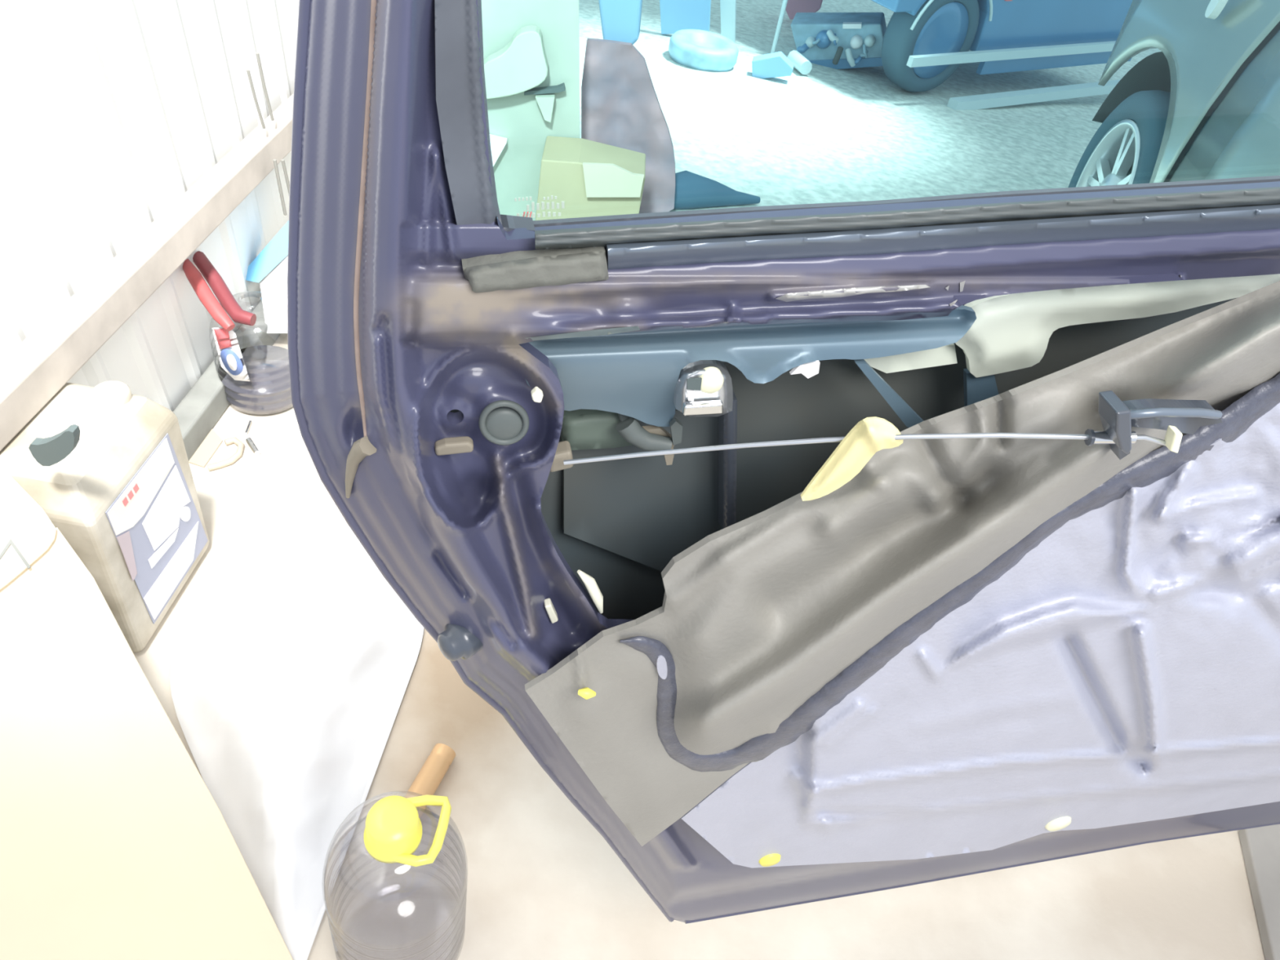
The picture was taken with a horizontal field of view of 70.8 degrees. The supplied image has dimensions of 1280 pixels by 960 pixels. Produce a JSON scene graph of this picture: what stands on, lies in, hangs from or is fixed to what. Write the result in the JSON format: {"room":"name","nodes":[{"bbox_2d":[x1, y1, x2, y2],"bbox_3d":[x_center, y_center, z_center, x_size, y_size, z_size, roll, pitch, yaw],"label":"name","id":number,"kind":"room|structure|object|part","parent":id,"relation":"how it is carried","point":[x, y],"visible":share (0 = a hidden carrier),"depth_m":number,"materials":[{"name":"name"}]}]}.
{"room":"car repair garage","nodes":[
{"label":"car repair garage","id":0,"kind":"room"},
{"bbox_2d":[0,0,298,411],"bbox_3d":[-0.658,-1.087,1.020,0.006,2.420,4.184,10,43,-1],"label":"wall","id":1,"kind":"structure","parent":0,"point":[111,111],"depth_m":1.38,"materials":[{"name":"white paint"}]},
{"bbox_2d":[0,93,293,451],"bbox_3d":[-0.729,-0.592,1.681,0.045,0.060,3.900,10,43,-1],"label":"shelf","id":2,"kind":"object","parent":1,"relation":"attached to","point":[41,365],"depth_m":1.34,"materials":[{"name":"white wood"}]},
{"bbox_2d":[173,299,280,460],"bbox_3d":[-0.787,-0.345,1.915,0.050,0.060,3.900,10,43,-1],"label":"baseboard","id":3,"kind":"structure","parent":1,"relation":"attached to","point":[205,403],"depth_m":1.68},
{"bbox_2d":[245,220,288,333],"bbox_3d":[-0.752,-0.436,1.852,0.157,0.231,0.214,0,44,-12],"label":"carton","id":4,"kind":"object","parent":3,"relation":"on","point":[275,311],"visible":0.39,"depth_m":1.85,"materials":[{"name":"white cardboard"}]},
{"bbox_2d":[246,69,265,128],"bbox_3d":[-0.691,-0.684,1.620,0.006,0.116,0.036,10,43,-1],"label":"wire","id":5,"kind":"object","parent":1,"relation":"hanging from","point":[247,70],"visible":1,"depth_m":1.61,"materials":[{"name":"grey metal"}]},
{"bbox_2d":[255,52,274,120],"bbox_3d":[-0.685,-0.717,1.646,0.006,0.130,0.032,10,43,-1],"label":"wire","id":6,"kind":"object","parent":1,"relation":"hanging from","point":[257,53],"visible":1,"depth_m":1.64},
{"bbox_2d":[272,159,286,215],"bbox_3d":[-0.686,-0.557,1.716,0.007,0.119,0.021,12,43,0],"label":"wire","id":7,"kind":"object","parent":1,"relation":"hanging from","point":[275,164],"visible":1,"depth_m":1.71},
{"bbox_2d":[280,159,289,195],"bbox_3d":[-0.684,-0.574,1.749,0.006,0.110,0.027,10,43,-1],"label":"wire","id":8,"kind":"object","parent":1,"relation":"hanging from","point":[283,164],"visible":0.59,"depth_m":1.73,"materials":[{"name":"grey metal"}]},
{"bbox_2d":[133,333,1265,959],"bbox_3d":[-0.133,0.633,1.142,4.400,0.100,3.200,12,43,0],"label":"floor","id":9,"kind":"structure","parent":0,"point":[543,883],"depth_m":1.24,"materials":[{"name":"concrete"}]},
{"bbox_2d":[0,380,208,652],"bbox_3d":[-0.755,0.013,1.253,0.196,0.453,0.233,12,43,0],"label":"canister","id":10,"kind":"object","parent":9,"relation":"on","point":[108,464],"visible":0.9,"depth_m":1.21,"materials":[{"name":"beige plastic"}]},
{"bbox_2d":[0,463,293,959],"bbox_3d":[-0.606,0.269,1.056,0.340,0.398,0.635,-6,46,-19],"label":"carton","id":11,"kind":"object","parent":9,"relation":"on","point":[114,844],"visible":1,"depth_m":1.03,"materials":[{"name":"beige cardboard"}]},
{"bbox_2d":[188,428,222,467],"bbox_3d":[-0.799,-0.064,1.655,0.051,0.003,0.108,12,43,0],"label":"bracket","id":12,"kind":"object","parent":9,"relation":"on","point":[207,448],"visible":0.53,"depth_m":1.65,"materials":[{"name":"white plastic"}]},
{"bbox_2d":[207,436,244,471],"bbox_3d":[-0.751,-0.046,1.640,0.046,0.012,0.093,12,43,0],"label":"scrap","id":13,"kind":"object","parent":9,"relation":"on","point":[237,455],"visible":1,"depth_m":1.63,"materials":[{"name":"white plastic"}]},
{"bbox_2d":[244,420,252,434],"bbox_3d":[-0.741,-0.100,1.703,0.005,0.005,0.035,4,43,-8],"label":"pin","id":14,"kind":"object","parent":9,"relation":"on","point":[250,421],"visible":1,"depth_m":1.70,"materials":[{"name":"silver metal"}]},
{"bbox_2d":[208,291,293,414],"bbox_3d":[-0.726,-0.251,1.708,0.160,0.223,0.164,12,43,0],"label":"oil bottle","id":15,"kind":"object","parent":9,"relation":"on","point":[256,381],"visible":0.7,"depth_m":1.71,"materials":[{"name":"clear plastic"}]},
{"bbox_2d":[182,251,256,331],"bbox_3d":[-0.766,-0.340,1.601,0.198,0.071,0.068,36,48,24],"label":"pliers","id":16,"kind":"object","parent":15,"relation":"on","point":[218,286],"visible":0.84,"depth_m":1.59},
{"bbox_3d":[-0.765,-0.325,1.581,0.027,0.064,0.164,-29,56,-35],"label":"handle","id":17,"kind":"part","parent":16,"relation":"part of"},
{"bbox_2d":[245,437,260,456],"bbox_3d":[-0.716,-0.062,1.666,0.011,0.011,0.042,-23,53,-32],"label":"bolt","id":18,"kind":"object","parent":9,"relation":"on","point":[249,441],"visible":1,"depth_m":1.66,"materials":[{"name":"silver metal"}]},
{"bbox_2d":[169,518,423,959],"bbox_3d":[-0.522,0.282,1.280,0.366,0.096,0.690,12,43,0],"label":"plastic sack","id":19,"kind":"object","parent":9,"relation":"on","point":[291,671],"visible":0.95,"depth_m":1.25,"materials":[{"name":"white plastic"}]},
{"bbox_2d":[322,791,467,959],"bbox_3d":[-0.268,0.449,0.995,0.152,0.324,0.152,12,43,0],"label":"water bottle","id":20,"kind":"object","parent":9,"relation":"on","point":[393,832],"visible":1,"depth_m":0.90,"materials":[{"name":"clear plastic"}]},
{"bbox_3d":[-0.224,0.354,0.916,0.054,0.010,0.076,12,43,0],"label":"handle","id":21,"kind":"part","parent":20,"relation":"part of","materials":[{"name":"yellow plastic"}]},
{"bbox_2d":[404,742,455,818],"bbox_3d":[-0.295,0.420,1.234,0.033,0.033,0.117,19,43,8],"label":"handle","id":22,"kind":"object","parent":9,"relation":"on","point":[430,775],"visible":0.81,"depth_m":1.24,"materials":[{"name":"brown wood"}]},
{"bbox_2d":[287,0,1279,924],"bbox_3d":[0.497,0.152,0.739,1.421,1.065,0.163,-2,44,-14],"label":"door","id":23,"kind":"structure","parent":9,"relation":"on","point":[815,552],"depth_m":0.46,"materials":[{"name":"paint"}]},
{"bbox_3d":[0.004,0.010,0.532,0.112,0.139,0.004,-2,45,-15],"label":"glass","id":24,"kind":"part","parent":23,"relation":"part of","materials":[{"name":"glass"}]},
{"bbox_3d":[0.002,-0.023,0.456,0.030,0.019,0.012,12,43,0],"label":"lock lever","id":25,"kind":"part","parent":23,"relation":"part of","materials":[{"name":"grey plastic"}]},
{"bbox_3d":[0.009,-0.022,0.463,0.019,0.013,0.003,-2,45,-15],"label":"lever arm","id":26,"kind":"part","parent":23,"relation":"part of","materials":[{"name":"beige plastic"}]},
{"bbox_2d":[656,655,666,679],"bbox_3d":[0.013,0.107,0.520,0.009,0.024,0.003,-2,45,-15],"label":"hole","id":27,"kind":"object","parent":23,"relation":"attached to","point":[661,660],"depth_m":0.52,"materials":[{"name":"silver metal"}]},
{"bbox_3d":[0.050,-0.008,0.507,0.031,0.107,0.015,-2,45,-15],"label":"guide rail","id":28,"kind":"part","parent":23,"relation":"part of","materials":[{"name":"black plastic"}]},
{"bbox_3d":[0.099,-0.012,0.403,0.262,0.073,0.011,9,43,-3],"label":"release rod","id":29,"kind":"part","parent":23,"relation":"part of","materials":[{"name":"metal"}]},
{"bbox_3d":[0.170,-0.104,0.381,0.376,0.050,0.014,-2,45,-15],"label":"belt rail","id":30,"kind":"part","parent":23,"relation":"part of","materials":[{"name":"metal"}]},
{"bbox_2d":[1238,824,1279,959],"bbox_3d":[0.981,0.601,1.335,0.152,0.020,0.388,19,43,7],"label":"plank","id":31,"kind":"object","parent":9,"relation":"on","point":[1260,846],"visible":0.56,"depth_m":1.32,"materials":[{"name":"white wood"}]},
{"bbox_2d":[578,0,1160,211],"bbox_3d":[2.378,-4.029,7.479,13.000,1.054,13.000,12,43,0],"label":"ground","id":32,"kind":"structure","parent":0,"point":[825,135],"depth_m":4.17,"materials":[{"name":"grey concrete"}]},
{"bbox_2d":[481,0,579,220],"bbox_3d":[-0.300,-1.003,2.439,0.348,0.758,0.060,4,43,-8],"label":"board","id":33,"kind":"object","parent":32,"relation":"on","point":[518,117],"depth_m":2.42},
{"bbox_2d":[489,133,506,166],"bbox_3d":[-0.407,-0.904,2.502,0.069,0.107,0.030,4,43,-8],"label":"paper scrap","id":34,"kind":"object","parent":33,"relation":"attached to","point":[497,143],"visible":0.57,"depth_m":2.47,"materials":[{"name":"white paper"}]},
{"bbox_2d":[484,25,548,98],"bbox_3d":[-0.329,-1.073,2.322,0.182,0.187,0.050,4,43,-8],"label":"hanging cloth","id":35,"kind":"object","parent":33,"relation":"hanging from","point":[522,65],"visible":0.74,"depth_m":2.30,"materials":[{"name":"white fabric"}]},
{"bbox_3d":[-0.252,-1.036,2.384,0.108,0.040,0.020,4,43,-8],"label":"tool bracket","id":36,"kind":"part","parent":33,"relation":"part of","materials":[{"name":"grey metal"}]},
{"bbox_2d":[535,93,555,122],"bbox_3d":[-0.257,-1.000,2.411,0.050,0.068,0.030,4,43,-8],"label":"paper cone","id":37,"kind":"object","parent":33,"relation":"hanging from","point":[545,101],"visible":1,"depth_m":2.39,"materials":[{"name":"paper"}]},
{"bbox_2d":[535,136,645,220],"bbox_3d":[-0.139,-0.799,2.506,0.283,0.259,0.180,7,43,-5],"label":"cardboard box","id":38,"kind":"object","parent":32,"relation":"on","point":[591,178],"visible":0.84,"depth_m":2.43,"materials":[{"name":"beige cardboard"}]},
{"bbox_2d":[581,38,675,213],"bbox_3d":[-0.029,-1.028,2.752,0.334,0.570,0.101,7,43,-5],"label":"draped cloth","id":39,"kind":"object","parent":32,"relation":"on","point":[620,107],"visible":0.64,"depth_m":2.68,"materials":[{"name":"grey fabric"}]},
{"bbox_2d":[598,0,642,44],"bbox_3d":[-0.064,-1.352,2.543,0.150,0.240,0.050,9,43,-3],"label":"cloth","id":40,"kind":"object","parent":39,"relation":"on","point":[620,20],"visible":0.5,"depth_m":2.55,"materials":[{"name":"blue fabric"}]},
{"bbox_2d":[659,0,711,34],"bbox_3d":[0.230,-2.574,4.730,0.344,0.455,0.050,10,43,-2],"label":"crate","id":41,"kind":"object","parent":32,"relation":"on","point":[676,15],"visible":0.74,"depth_m":4.79,"materials":[{"name":"blue plastic"}]},
{"bbox_2d":[668,29,738,71],"bbox_3d":[0.319,-2.160,4.531,0.350,0.100,0.350,12,43,0],"label":"tyre","id":42,"kind":"object","parent":32,"relation":"on","point":[697,49],"visible":0.99,"depth_m":4.44,"materials":[{"name":"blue rubber"}]},
{"bbox_2d":[672,170,760,209],"bbox_3d":[0.234,-0.982,3.025,0.408,0.132,0.123,-18,51,-29],"label":"rag","id":43,"kind":"object","parent":32,"relation":"on","point":[692,190],"visible":0.76,"depth_m":2.96,"materials":[{"name":"fabric"}]},
{"bbox_2d":[720,0,736,42],"bbox_3d":[0.470,-2.607,4.830,0.185,0.473,0.101,12,43,0],"label":"post","id":44,"kind":"object","parent":32,"relation":"on","point":[727,7],"visible":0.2,"depth_m":4.87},
{"bbox_2d":[751,51,794,78],"bbox_3d":[0.660,-2.063,4.493,0.206,0.137,0.080,14,43,2],"label":"box","id":45,"kind":"object","parent":32,"relation":"on","point":[775,64],"visible":0.95,"depth_m":4.46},
{"bbox_2d":[770,0,787,53],"bbox_3d":[0.787,-2.634,4.599,0.024,0.900,0.023,12,43,0],"label":"pole","id":46,"kind":"object","parent":32,"relation":"on","point":[784,2],"visible":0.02,"depth_m":4.79,"materials":[{"name":"white metal"}]},
{"bbox_2d":[787,50,812,75],"bbox_3d":[0.833,-2.181,4.700,0.070,0.068,0.157,-7,46,-19],"label":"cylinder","id":47,"kind":"object","parent":32,"relation":"on","point":[802,64],"visible":0.92,"depth_m":4.66,"materials":[{"name":"plastic"}]},
{"bbox_2d":[785,0,822,19],"bbox_3d":[1.005,-3.054,5.558,0.286,0.384,0.100,15,43,3],"label":"cloth","id":48,"kind":"object","parent":32,"relation":"on","point":[793,6],"visible":0.78,"depth_m":5.59,"materials":[{"name":"fabric"}]},
{"bbox_2d":[791,12,886,69],"bbox_3d":[1.105,-2.392,4.930,0.583,0.323,0.376,16,43,5],"label":"block","id":49,"kind":"object","parent":32,"relation":"on","point":[834,40],"visible":0.91,"depth_m":4.83,"materials":[{"name":"blue metal"}]},
{"bbox_3d":[1.123,-2.405,4.760,0.101,0.043,0.040,16,43,5],"label":"plate","id":50,"kind":"part","parent":49,"relation":"part of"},
{"bbox_2d":[871,0,1132,92],"bbox_3d":[1.869,-2.837,5.064,2.220,0.850,1.200,-18,51,-28],"label":"car","id":51,"kind":"object","parent":32,"relation":"on","point":[925,42],"visible":0.98,"depth_m":4.72,"materials":[{"name":"blue metal"}]},
{"bbox_3d":[1.570,-2.341,4.418,0.587,0.233,0.014,-18,51,-28],"label":"arch trim","id":52,"kind":"part","parent":51,"relation":"part of","materials":[{"name":"blue metal"}]},
{"bbox_3d":[2.198,-2.334,4.902,2.100,0.045,0.030,-18,51,-28],"label":"sill trim","id":53,"kind":"part","parent":51,"relation":"part of","materials":[{"name":"silver metal"}]},
{"bbox_3d":[2.409,-2.412,5.138,1.400,0.100,0.030,-18,51,-28],"label":"sill","id":54,"kind":"part","parent":51,"relation":"part of","materials":[{"name":"metal"}]},
{"bbox_2d":[946,79,1120,110],"bbox_3d":[2.402,-2.192,5.088,1.900,0.050,0.060,-18,51,-28],"label":"plank","id":55,"kind":"object","parent":32,"relation":"on","point":[1075,91],"visible":0.64,"depth_m":4.91,"materials":[{"name":"grey wood"}]},
{"bbox_2d":[1067,0,1279,187],"bbox_3d":[1.962,-0.639,2.269,1.307,1.170,2.259,12,43,0],"label":"car","id":56,"kind":"object","parent":32,"relation":"on","point":[1206,105],"visible":0.44,"depth_m":2.33,"materials":[{"name":"grey metal"}]},
{"bbox_2d":[1204,0,1227,19],"bbox_3d":[1.472,-1.219,2.286,0.020,0.086,0.049,13,43,1],"label":"lamp","id":57,"kind":"object","parent":56,"relation":"attached to","point":[1215,7],"depth_m":2.29,"materials":[{"name":"white"}]},
{"bbox_3d":[1.340,-0.454,1.839,0.126,0.940,1.127,13,43,1],"label":"door","id":58,"kind":"part","parent":56,"relation":"part of","materials":[{"name":"silver metal"}]}
]}

